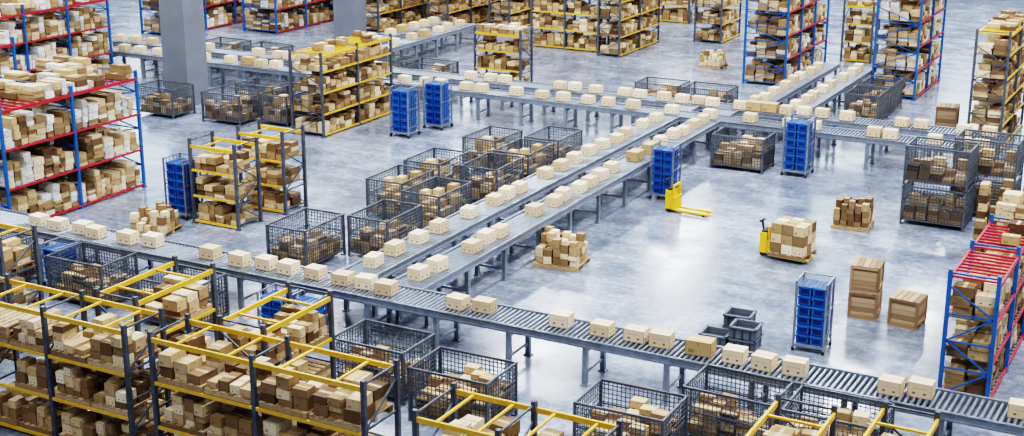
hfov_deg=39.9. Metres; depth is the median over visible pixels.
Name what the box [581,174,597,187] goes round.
cardboard box
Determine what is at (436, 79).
cardboard box
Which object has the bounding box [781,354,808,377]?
cardboard box
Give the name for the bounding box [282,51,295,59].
cardboard box
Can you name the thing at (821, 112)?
cardboard box
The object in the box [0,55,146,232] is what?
rack
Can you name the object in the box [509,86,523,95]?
cardboard box
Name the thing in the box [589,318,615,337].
cardboard box
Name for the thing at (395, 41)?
cardboard box
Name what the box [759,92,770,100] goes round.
cardboard box
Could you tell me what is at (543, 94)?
cardboard box
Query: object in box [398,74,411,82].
cardboard box
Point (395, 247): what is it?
cardboard box
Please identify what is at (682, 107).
conveyor
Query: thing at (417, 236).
cardboard box
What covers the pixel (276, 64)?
cardboard box
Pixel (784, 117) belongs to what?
cardboard box
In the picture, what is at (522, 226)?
conveyor
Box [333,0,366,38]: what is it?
concrete column
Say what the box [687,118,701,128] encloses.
cardboard box
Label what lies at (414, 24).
cardboard box
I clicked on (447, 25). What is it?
cardboard box
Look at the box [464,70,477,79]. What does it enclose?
cardboard box
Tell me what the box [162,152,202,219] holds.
trolley
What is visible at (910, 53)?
rack
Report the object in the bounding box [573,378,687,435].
wire cage
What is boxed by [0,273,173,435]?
rack
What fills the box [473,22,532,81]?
rack
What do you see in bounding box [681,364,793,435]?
wire cage
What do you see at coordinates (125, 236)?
cardboard box
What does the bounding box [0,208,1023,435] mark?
conveyor
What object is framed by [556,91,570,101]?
cardboard box
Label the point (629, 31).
rack
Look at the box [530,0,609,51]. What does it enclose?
rack
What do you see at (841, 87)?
conveyor
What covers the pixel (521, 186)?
cardboard box
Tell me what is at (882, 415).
rack
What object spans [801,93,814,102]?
cardboard box
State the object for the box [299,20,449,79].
conveyor
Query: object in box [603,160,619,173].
cardboard box
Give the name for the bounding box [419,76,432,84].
cardboard box
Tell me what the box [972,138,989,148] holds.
cardboard box
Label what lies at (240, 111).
wire cage
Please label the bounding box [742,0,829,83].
rack
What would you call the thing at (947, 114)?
wooden crate
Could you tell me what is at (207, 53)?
cardboard box
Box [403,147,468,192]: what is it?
wire cage
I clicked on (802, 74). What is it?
cardboard box
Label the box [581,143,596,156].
cardboard box
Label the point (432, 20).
cardboard box
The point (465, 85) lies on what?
cardboard box
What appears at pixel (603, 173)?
cardboard box
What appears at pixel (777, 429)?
rack
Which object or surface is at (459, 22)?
cardboard box
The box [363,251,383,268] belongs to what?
cardboard box
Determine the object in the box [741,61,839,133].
conveyor
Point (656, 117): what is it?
cardboard box
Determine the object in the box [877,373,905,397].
cardboard box
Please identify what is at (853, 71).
cardboard box
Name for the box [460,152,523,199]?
wire cage
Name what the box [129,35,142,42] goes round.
cardboard box
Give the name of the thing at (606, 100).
cardboard box
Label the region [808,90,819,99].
cardboard box
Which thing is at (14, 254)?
rack
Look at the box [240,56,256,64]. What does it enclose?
cardboard box
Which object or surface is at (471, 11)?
rack
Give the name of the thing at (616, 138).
cardboard box
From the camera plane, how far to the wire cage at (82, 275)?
38.38 m
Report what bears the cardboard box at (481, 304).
on the conveyor at (958, 407)
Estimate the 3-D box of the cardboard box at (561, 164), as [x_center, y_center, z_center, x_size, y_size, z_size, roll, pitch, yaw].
[1.650,-1.775,47.319,0.369,0.329,0.512,11,20,32]
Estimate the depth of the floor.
44.93 m
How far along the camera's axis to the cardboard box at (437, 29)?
73.61 m
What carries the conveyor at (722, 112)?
on the floor
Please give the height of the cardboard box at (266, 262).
0.312 m
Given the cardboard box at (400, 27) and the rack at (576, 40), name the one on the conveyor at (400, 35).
the cardboard box at (400, 27)
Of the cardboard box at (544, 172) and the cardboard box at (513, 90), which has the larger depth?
the cardboard box at (513, 90)
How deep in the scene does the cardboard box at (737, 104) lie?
56.19 m
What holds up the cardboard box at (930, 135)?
on the conveyor at (826, 132)
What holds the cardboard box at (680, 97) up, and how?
on the conveyor at (833, 120)
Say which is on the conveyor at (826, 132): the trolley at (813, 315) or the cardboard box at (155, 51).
the cardboard box at (155, 51)
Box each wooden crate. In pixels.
[847,257,884,320]
[887,289,927,330]
[935,102,959,127]
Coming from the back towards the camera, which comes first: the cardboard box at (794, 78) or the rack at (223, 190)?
the cardboard box at (794, 78)
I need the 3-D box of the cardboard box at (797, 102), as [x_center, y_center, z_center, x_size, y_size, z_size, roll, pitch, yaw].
[11.350,-4.536,56.317,0.369,0.329,0.512,10,20,30]
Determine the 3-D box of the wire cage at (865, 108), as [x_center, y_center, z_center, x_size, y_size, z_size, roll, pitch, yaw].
[14.892,-4.729,59.245,1.420,1.280,2.020,9,19,26]
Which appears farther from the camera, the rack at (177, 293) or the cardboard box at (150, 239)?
the cardboard box at (150, 239)
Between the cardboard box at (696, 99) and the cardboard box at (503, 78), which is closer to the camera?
the cardboard box at (696, 99)
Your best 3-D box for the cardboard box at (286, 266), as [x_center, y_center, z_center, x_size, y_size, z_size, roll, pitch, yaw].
[-5.914,1.296,37.342,0.487,0.312,0.392,10,20,29]
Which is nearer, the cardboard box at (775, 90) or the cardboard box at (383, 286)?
the cardboard box at (383, 286)
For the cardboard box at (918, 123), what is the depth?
53.05 m
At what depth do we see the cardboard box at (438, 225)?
40.63 m
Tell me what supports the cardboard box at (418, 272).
on the conveyor at (522, 226)
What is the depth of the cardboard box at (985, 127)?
51.88 m
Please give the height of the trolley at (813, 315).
1.847 m
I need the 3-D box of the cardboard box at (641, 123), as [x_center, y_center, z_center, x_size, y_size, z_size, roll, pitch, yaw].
[4.936,-3.572,53.233,0.364,0.295,0.523,7,18,22]
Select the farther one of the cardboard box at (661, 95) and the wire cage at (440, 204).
the cardboard box at (661, 95)
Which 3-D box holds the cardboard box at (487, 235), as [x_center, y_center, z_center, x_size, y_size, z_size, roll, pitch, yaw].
[-0.727,0.517,39.850,0.369,0.329,0.512,9,19,27]
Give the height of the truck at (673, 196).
1.050 m
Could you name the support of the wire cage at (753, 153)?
on the floor
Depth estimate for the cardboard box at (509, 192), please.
43.95 m
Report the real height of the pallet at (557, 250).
0.982 m
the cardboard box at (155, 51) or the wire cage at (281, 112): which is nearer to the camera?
the wire cage at (281, 112)
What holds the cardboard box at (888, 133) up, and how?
on the conveyor at (826, 132)
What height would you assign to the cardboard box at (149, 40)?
0.295 m
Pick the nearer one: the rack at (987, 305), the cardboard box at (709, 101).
the rack at (987, 305)
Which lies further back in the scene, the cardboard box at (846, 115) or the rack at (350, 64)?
the rack at (350, 64)
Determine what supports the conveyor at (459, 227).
on the floor
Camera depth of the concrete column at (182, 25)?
61.50 m
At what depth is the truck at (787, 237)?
41.64 m
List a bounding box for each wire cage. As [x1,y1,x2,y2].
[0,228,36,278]
[45,241,139,311]
[132,262,229,325]
[138,79,195,119]
[200,86,259,125]
[206,37,251,57]
[235,77,289,111]
[243,41,293,65]
[258,85,314,127]
[265,207,345,265]
[335,318,435,405]
[347,199,422,256]
[365,164,433,221]
[374,54,418,77]
[401,176,471,227]
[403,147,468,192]
[406,57,458,84]
[407,346,517,428]
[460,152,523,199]
[462,125,522,169]
[493,138,554,178]
[524,125,582,159]
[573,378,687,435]
[635,76,689,107]
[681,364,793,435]
[682,81,738,111]
[709,126,775,173]
[780,385,895,435]
[844,85,889,119]
[858,75,903,115]
[899,136,979,231]
[950,129,1023,213]
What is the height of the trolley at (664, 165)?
1.884 m
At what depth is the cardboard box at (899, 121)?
53.34 m
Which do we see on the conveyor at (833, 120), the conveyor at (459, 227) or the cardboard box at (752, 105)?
the cardboard box at (752, 105)
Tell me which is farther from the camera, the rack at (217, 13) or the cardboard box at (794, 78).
the rack at (217, 13)
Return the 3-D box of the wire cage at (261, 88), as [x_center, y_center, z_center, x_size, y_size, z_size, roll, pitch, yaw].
[-10.690,-5.232,60.884,2.020,1.280,1.420,9,19,26]
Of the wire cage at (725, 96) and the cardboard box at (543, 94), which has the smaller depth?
the cardboard box at (543, 94)
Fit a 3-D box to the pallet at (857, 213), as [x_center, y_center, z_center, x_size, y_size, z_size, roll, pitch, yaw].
[10.899,-0.200,45.049,1.200,0.950,1.100,7,18,22]
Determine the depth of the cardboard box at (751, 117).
54.01 m
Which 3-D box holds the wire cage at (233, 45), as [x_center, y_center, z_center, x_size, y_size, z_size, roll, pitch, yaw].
[-14.277,-8.274,70.796,2.020,1.280,1.420,9,19,28]
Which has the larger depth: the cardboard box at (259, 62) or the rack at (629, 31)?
the rack at (629, 31)
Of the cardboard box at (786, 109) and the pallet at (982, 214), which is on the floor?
the pallet at (982, 214)
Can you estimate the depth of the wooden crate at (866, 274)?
37.09 m
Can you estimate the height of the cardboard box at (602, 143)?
0.312 m
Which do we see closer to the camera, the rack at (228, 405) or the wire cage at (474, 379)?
the rack at (228, 405)
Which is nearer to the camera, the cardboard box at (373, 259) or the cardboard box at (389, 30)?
the cardboard box at (373, 259)
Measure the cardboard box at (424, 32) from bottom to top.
0.340 m
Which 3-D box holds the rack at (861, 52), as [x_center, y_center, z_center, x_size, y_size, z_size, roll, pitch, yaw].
[17.815,-9.607,72.038,1.660,3.100,1.470,9,19,27]
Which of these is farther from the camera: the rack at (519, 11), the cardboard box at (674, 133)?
the rack at (519, 11)
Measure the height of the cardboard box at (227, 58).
0.312 m
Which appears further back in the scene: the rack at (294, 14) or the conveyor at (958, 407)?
the rack at (294, 14)
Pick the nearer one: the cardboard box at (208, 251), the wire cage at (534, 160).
the cardboard box at (208, 251)
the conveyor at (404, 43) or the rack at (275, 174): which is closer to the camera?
the rack at (275, 174)
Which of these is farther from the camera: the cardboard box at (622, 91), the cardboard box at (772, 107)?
the cardboard box at (622, 91)
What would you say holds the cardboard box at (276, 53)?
on the conveyor at (833, 120)
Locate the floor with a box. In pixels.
[0,0,1023,435]
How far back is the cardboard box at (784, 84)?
59.93 m
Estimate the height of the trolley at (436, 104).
2.031 m
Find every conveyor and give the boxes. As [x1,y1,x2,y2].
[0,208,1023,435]
[83,36,1007,158]
[92,46,997,182]
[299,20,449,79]
[342,116,679,317]
[379,23,478,64]
[393,121,719,328]
[670,103,699,127]
[705,108,738,140]
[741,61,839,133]
[781,65,876,135]
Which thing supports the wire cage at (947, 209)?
on the floor
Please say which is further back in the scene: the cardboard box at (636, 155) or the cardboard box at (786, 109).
the cardboard box at (786, 109)
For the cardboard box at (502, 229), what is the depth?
40.29 m
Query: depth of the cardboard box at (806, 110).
55.01 m
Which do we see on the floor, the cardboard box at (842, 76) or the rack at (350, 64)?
the rack at (350, 64)
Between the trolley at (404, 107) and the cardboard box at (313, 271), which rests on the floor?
the trolley at (404, 107)
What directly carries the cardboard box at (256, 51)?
on the conveyor at (833, 120)
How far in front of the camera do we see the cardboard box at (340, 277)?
36.41 m
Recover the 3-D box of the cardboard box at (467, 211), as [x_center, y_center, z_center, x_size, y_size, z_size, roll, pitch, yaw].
[-1.289,-0.189,42.214,0.390,0.292,0.486,7,18,22]
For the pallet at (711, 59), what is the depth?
70.33 m
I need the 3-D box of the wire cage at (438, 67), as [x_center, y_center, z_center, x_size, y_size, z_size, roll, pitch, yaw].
[-3.684,-6.620,65.406,2.020,1.280,1.420,9,19,27]
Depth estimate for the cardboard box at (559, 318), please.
33.58 m
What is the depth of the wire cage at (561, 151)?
51.91 m
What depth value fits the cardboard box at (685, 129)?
51.99 m
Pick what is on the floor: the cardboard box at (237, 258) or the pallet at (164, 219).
the pallet at (164, 219)
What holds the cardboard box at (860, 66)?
on the conveyor at (841, 87)
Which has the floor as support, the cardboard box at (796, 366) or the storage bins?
the storage bins
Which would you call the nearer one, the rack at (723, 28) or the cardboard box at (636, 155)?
the cardboard box at (636, 155)
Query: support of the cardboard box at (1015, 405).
on the conveyor at (958, 407)
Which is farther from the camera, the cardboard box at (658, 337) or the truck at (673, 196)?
the truck at (673, 196)
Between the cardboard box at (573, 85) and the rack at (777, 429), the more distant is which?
the cardboard box at (573, 85)
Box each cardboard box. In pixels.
[28,212,49,226]
[47,216,69,230]
[71,219,93,234]
[84,224,106,238]
[115,34,127,40]
[116,228,139,245]
[118,43,131,51]
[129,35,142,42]
[134,45,146,52]
[141,231,164,247]
[146,37,158,44]
[152,47,161,54]
[199,243,222,259]
[206,42,214,50]
[206,52,210,60]
[224,55,237,62]
[227,250,251,267]
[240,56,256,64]
[252,47,264,55]
[254,58,267,66]
[254,253,277,270]
[269,60,282,68]
[272,50,283,58]
[276,258,300,275]
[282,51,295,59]
[296,54,308,60]
[303,263,327,280]
[331,269,354,286]
[354,272,377,290]
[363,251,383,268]
[374,278,398,296]
[384,239,405,256]
[385,28,395,34]
[388,37,399,45]
[396,24,408,31]
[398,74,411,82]
[406,32,417,39]
[407,263,429,281]
[408,21,419,28]
[408,229,428,244]
[417,28,430,36]
[419,19,428,25]
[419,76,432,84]
[426,254,448,272]
[428,17,438,23]
[429,217,448,234]
[433,25,443,32]
[435,78,447,81]
[442,22,452,29]
[445,292,469,310]
[455,19,464,26]
[459,81,473,89]
[459,204,477,218]
[461,238,482,253]
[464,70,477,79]
[471,295,496,313]
[474,83,488,92]
[476,228,495,244]
[484,73,497,81]
[485,192,503,206]
[490,222,509,238]
[498,74,511,82]
[498,185,515,199]
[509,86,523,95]
[511,180,527,193]
[525,202,543,217]
[535,89,549,98]
[536,166,553,179]
[545,193,562,207]
[549,309,573,328]
[552,158,569,171]
[553,80,566,88]
[554,186,571,201]
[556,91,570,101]
[566,151,582,164]
[568,81,581,90]
[571,180,587,193]
[581,94,595,103]
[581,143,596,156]
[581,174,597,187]
[589,84,603,93]
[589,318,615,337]
[591,167,608,180]
[594,137,610,149]
[601,96,615,106]
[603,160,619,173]
[608,132,623,143]
[617,87,632,96]
[618,126,633,137]
[623,323,649,343]
[625,98,640,109]
[626,148,644,162]
[632,89,647,97]
[636,118,649,128]
[642,140,657,154]
[648,327,674,349]
[649,112,663,122]
[653,134,667,144]
[656,91,671,100]
[664,104,679,114]
[666,127,680,139]
[675,93,689,102]
[676,124,689,135]
[684,334,716,357]
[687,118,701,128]
[692,95,706,104]
[696,113,709,123]
[702,108,717,118]
[705,97,719,106]
[722,343,748,365]
[733,100,746,109]
[743,112,758,122]
[746,100,764,111]
[749,94,761,100]
[750,349,777,372]
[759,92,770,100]
[761,101,778,112]
[768,86,780,95]
[779,80,791,88]
[779,104,794,114]
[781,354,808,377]
[782,117,798,126]
[787,74,799,83]
[790,99,802,109]
[794,71,805,79]
[796,105,812,116]
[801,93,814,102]
[805,66,816,74]
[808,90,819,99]
[809,119,821,129]
[813,61,823,69]
[814,107,829,117]
[817,84,829,93]
[825,79,836,87]
[837,72,848,81]
[839,110,855,120]
[847,67,858,75]
[853,63,863,72]
[866,125,882,137]
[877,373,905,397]
[882,128,898,139]
[894,116,910,126]
[906,375,935,399]
[913,118,929,128]
[927,133,942,144]
[956,123,972,134]
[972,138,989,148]
[981,125,997,136]
[1007,397,1023,419]
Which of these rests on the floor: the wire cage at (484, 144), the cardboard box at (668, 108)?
the wire cage at (484, 144)
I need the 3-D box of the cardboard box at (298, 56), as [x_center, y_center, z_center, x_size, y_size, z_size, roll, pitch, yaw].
[-9.840,-7.560,66.234,0.486,0.292,0.390,9,19,27]
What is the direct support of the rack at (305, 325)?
on the floor
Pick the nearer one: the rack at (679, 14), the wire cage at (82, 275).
the wire cage at (82, 275)
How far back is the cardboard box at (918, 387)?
29.71 m
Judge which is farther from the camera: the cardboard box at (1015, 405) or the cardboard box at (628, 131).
the cardboard box at (628, 131)
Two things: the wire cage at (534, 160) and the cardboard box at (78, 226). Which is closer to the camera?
the cardboard box at (78, 226)
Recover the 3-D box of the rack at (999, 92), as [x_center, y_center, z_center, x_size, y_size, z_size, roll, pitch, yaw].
[19.308,-5.523,55.780,1.370,4.832,5.160,9,19,27]
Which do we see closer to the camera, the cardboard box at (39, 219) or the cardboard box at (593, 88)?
the cardboard box at (39, 219)
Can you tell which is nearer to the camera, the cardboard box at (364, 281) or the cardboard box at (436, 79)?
the cardboard box at (364, 281)
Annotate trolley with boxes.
[39,236,81,285]
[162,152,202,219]
[256,283,300,326]
[285,289,328,329]
[389,83,420,138]
[422,76,452,130]
[649,140,681,198]
[780,113,816,177]
[791,271,835,355]
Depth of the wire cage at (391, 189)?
46.18 m
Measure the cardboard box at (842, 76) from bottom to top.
0.329 m
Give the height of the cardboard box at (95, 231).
0.295 m
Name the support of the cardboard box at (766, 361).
on the conveyor at (958, 407)
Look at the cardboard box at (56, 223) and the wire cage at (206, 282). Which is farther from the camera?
the cardboard box at (56, 223)
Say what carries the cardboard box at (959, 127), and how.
on the conveyor at (833, 120)
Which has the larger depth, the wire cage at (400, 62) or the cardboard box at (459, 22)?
the cardboard box at (459, 22)
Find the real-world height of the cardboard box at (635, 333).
0.295 m
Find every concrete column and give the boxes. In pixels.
[158,0,209,106]
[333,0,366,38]
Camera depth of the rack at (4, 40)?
54.74 m
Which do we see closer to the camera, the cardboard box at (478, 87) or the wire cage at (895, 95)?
the cardboard box at (478, 87)
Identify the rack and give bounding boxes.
[0,0,113,82]
[0,33,17,100]
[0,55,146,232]
[0,223,44,351]
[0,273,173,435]
[93,255,218,419]
[139,0,259,33]
[147,313,401,435]
[187,131,263,231]
[217,281,337,419]
[236,119,309,215]
[242,0,333,33]
[288,30,392,137]
[366,0,444,32]
[412,382,622,435]
[427,0,505,23]
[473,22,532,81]
[488,0,568,25]
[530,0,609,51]
[588,0,697,23]
[596,0,659,57]
[692,0,741,43]
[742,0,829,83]
[745,393,837,435]
[839,0,881,63]
[863,400,940,435]
[872,0,946,100]
[937,190,1023,397]
[967,10,1023,152]
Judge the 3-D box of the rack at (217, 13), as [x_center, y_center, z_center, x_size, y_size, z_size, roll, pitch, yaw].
[-18.017,-13.513,82.263,2.570,4.569,8.160,9,19,27]
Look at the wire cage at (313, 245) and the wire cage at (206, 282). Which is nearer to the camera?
the wire cage at (206, 282)
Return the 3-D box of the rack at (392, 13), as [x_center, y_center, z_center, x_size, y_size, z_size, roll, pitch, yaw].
[-6.438,-13.572,83.287,1.370,4.081,7.360,9,19,27]
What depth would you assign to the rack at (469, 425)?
24.81 m
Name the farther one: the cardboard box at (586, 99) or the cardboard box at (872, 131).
the cardboard box at (586, 99)
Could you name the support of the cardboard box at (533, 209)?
on the conveyor at (522, 226)
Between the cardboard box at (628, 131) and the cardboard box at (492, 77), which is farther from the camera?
the cardboard box at (492, 77)
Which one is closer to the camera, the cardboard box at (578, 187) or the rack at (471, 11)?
the cardboard box at (578, 187)
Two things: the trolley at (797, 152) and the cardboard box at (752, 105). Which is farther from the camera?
the cardboard box at (752, 105)
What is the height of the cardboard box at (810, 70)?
0.292 m
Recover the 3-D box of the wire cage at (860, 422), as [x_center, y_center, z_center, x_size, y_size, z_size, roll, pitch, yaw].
[6.716,4.484,29.223,2.020,1.280,1.420,9,19,27]
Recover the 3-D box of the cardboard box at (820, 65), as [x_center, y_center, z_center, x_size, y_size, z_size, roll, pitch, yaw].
[13.921,-6.910,64.109,0.364,0.295,0.523,9,19,26]
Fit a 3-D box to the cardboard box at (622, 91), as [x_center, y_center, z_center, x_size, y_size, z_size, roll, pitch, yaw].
[4.706,-5.265,58.748,0.523,0.295,0.364,10,20,30]
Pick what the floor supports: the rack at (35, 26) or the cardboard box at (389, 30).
the rack at (35, 26)
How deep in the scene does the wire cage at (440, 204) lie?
44.85 m
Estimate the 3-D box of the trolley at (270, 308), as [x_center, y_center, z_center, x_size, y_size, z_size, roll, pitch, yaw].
[-5.931,2.416,36.009,0.820,1.247,0.870,9,19,27]
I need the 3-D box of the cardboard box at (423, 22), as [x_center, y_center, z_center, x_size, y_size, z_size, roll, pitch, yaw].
[-4.727,-10.480,75.716,0.392,0.312,0.487,7,19,22]
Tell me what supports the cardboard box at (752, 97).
on the conveyor at (785, 94)
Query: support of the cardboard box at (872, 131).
on the conveyor at (826, 132)
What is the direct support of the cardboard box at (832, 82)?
on the conveyor at (841, 87)
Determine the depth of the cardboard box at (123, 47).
68.41 m
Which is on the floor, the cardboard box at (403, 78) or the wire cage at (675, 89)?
the wire cage at (675, 89)
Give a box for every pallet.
[129,201,182,237]
[533,225,589,272]
[697,49,727,68]
[830,195,873,232]
[973,178,1023,263]
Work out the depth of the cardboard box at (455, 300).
34.75 m
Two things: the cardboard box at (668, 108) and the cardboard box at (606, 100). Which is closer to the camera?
the cardboard box at (668, 108)
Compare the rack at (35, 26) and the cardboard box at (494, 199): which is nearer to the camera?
the cardboard box at (494, 199)
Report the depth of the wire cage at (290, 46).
69.61 m
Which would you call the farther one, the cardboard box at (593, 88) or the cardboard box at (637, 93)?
the cardboard box at (593, 88)
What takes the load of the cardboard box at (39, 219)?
on the conveyor at (958, 407)
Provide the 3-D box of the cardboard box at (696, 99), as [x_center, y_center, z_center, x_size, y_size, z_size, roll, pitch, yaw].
[7.590,-4.794,57.215,0.523,0.295,0.364,7,19,23]
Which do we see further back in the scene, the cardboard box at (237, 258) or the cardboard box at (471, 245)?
the cardboard box at (471, 245)
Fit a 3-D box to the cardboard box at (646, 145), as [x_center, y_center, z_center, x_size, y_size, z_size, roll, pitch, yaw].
[4.850,-2.472,49.573,0.420,0.340,0.620,7,18,22]
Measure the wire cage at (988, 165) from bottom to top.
2.590 m
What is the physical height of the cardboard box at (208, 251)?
0.312 m
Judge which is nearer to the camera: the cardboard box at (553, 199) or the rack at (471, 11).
the cardboard box at (553, 199)
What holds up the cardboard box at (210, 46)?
on the conveyor at (833, 120)
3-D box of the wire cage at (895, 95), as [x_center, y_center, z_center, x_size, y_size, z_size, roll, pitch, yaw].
[15.990,-5.322,61.178,1.420,1.280,2.020,9,19,27]
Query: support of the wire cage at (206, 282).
on the floor
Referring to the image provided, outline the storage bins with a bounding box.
[698,306,763,351]
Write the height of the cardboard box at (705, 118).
0.295 m
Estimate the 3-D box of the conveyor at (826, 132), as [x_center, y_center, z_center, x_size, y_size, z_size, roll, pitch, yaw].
[-3.926,-5.237,61.088,47.900,1.170,1.110,9,19,27]
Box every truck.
[665,177,714,216]
[759,215,816,262]
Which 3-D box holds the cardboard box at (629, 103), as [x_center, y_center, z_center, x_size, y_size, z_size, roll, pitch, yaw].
[4.843,-4.555,56.379,0.512,0.329,0.369,10,20,30]
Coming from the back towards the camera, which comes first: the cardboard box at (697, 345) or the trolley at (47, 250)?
the trolley at (47, 250)
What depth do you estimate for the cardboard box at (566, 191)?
43.85 m
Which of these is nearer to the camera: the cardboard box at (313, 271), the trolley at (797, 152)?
the cardboard box at (313, 271)
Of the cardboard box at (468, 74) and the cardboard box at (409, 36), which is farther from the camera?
the cardboard box at (409, 36)
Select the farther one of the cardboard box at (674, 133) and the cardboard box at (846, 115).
the cardboard box at (846, 115)
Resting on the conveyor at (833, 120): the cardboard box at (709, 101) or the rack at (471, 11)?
the cardboard box at (709, 101)
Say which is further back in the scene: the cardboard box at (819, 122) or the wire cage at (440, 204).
the cardboard box at (819, 122)
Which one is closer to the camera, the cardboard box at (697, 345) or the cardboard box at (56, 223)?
the cardboard box at (697, 345)
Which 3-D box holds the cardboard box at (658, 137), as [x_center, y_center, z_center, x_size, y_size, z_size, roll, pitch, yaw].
[5.314,-2.760,50.530,0.369,0.329,0.512,10,20,30]
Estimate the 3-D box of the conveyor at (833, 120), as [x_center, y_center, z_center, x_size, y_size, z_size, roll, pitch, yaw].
[-2.924,-5.779,62.853,47.900,1.170,1.110,9,19,27]
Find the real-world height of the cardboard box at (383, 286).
0.312 m
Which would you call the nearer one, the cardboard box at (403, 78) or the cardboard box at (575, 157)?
the cardboard box at (575, 157)
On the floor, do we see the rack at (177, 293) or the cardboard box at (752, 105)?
the rack at (177, 293)
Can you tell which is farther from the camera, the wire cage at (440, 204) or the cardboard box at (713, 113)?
the cardboard box at (713, 113)
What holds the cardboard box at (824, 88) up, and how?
on the conveyor at (841, 87)
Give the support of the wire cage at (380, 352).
on the floor
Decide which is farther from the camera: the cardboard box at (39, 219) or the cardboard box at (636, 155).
the cardboard box at (636, 155)
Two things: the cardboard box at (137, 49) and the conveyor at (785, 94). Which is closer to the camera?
the conveyor at (785, 94)
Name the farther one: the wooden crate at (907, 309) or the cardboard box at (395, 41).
the cardboard box at (395, 41)
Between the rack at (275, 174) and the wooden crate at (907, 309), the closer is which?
the wooden crate at (907, 309)
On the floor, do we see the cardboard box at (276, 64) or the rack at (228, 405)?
the rack at (228, 405)
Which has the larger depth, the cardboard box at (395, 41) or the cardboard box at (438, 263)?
the cardboard box at (395, 41)
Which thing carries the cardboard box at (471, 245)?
on the conveyor at (522, 226)
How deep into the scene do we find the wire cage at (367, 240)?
42.15 m
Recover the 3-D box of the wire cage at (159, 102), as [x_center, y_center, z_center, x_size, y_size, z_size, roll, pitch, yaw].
[-14.823,-5.089,60.419,2.020,1.280,1.420,9,19,27]
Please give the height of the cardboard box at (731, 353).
0.312 m
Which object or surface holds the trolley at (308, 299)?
on the floor
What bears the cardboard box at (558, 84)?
on the conveyor at (833, 120)
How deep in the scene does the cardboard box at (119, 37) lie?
71.24 m

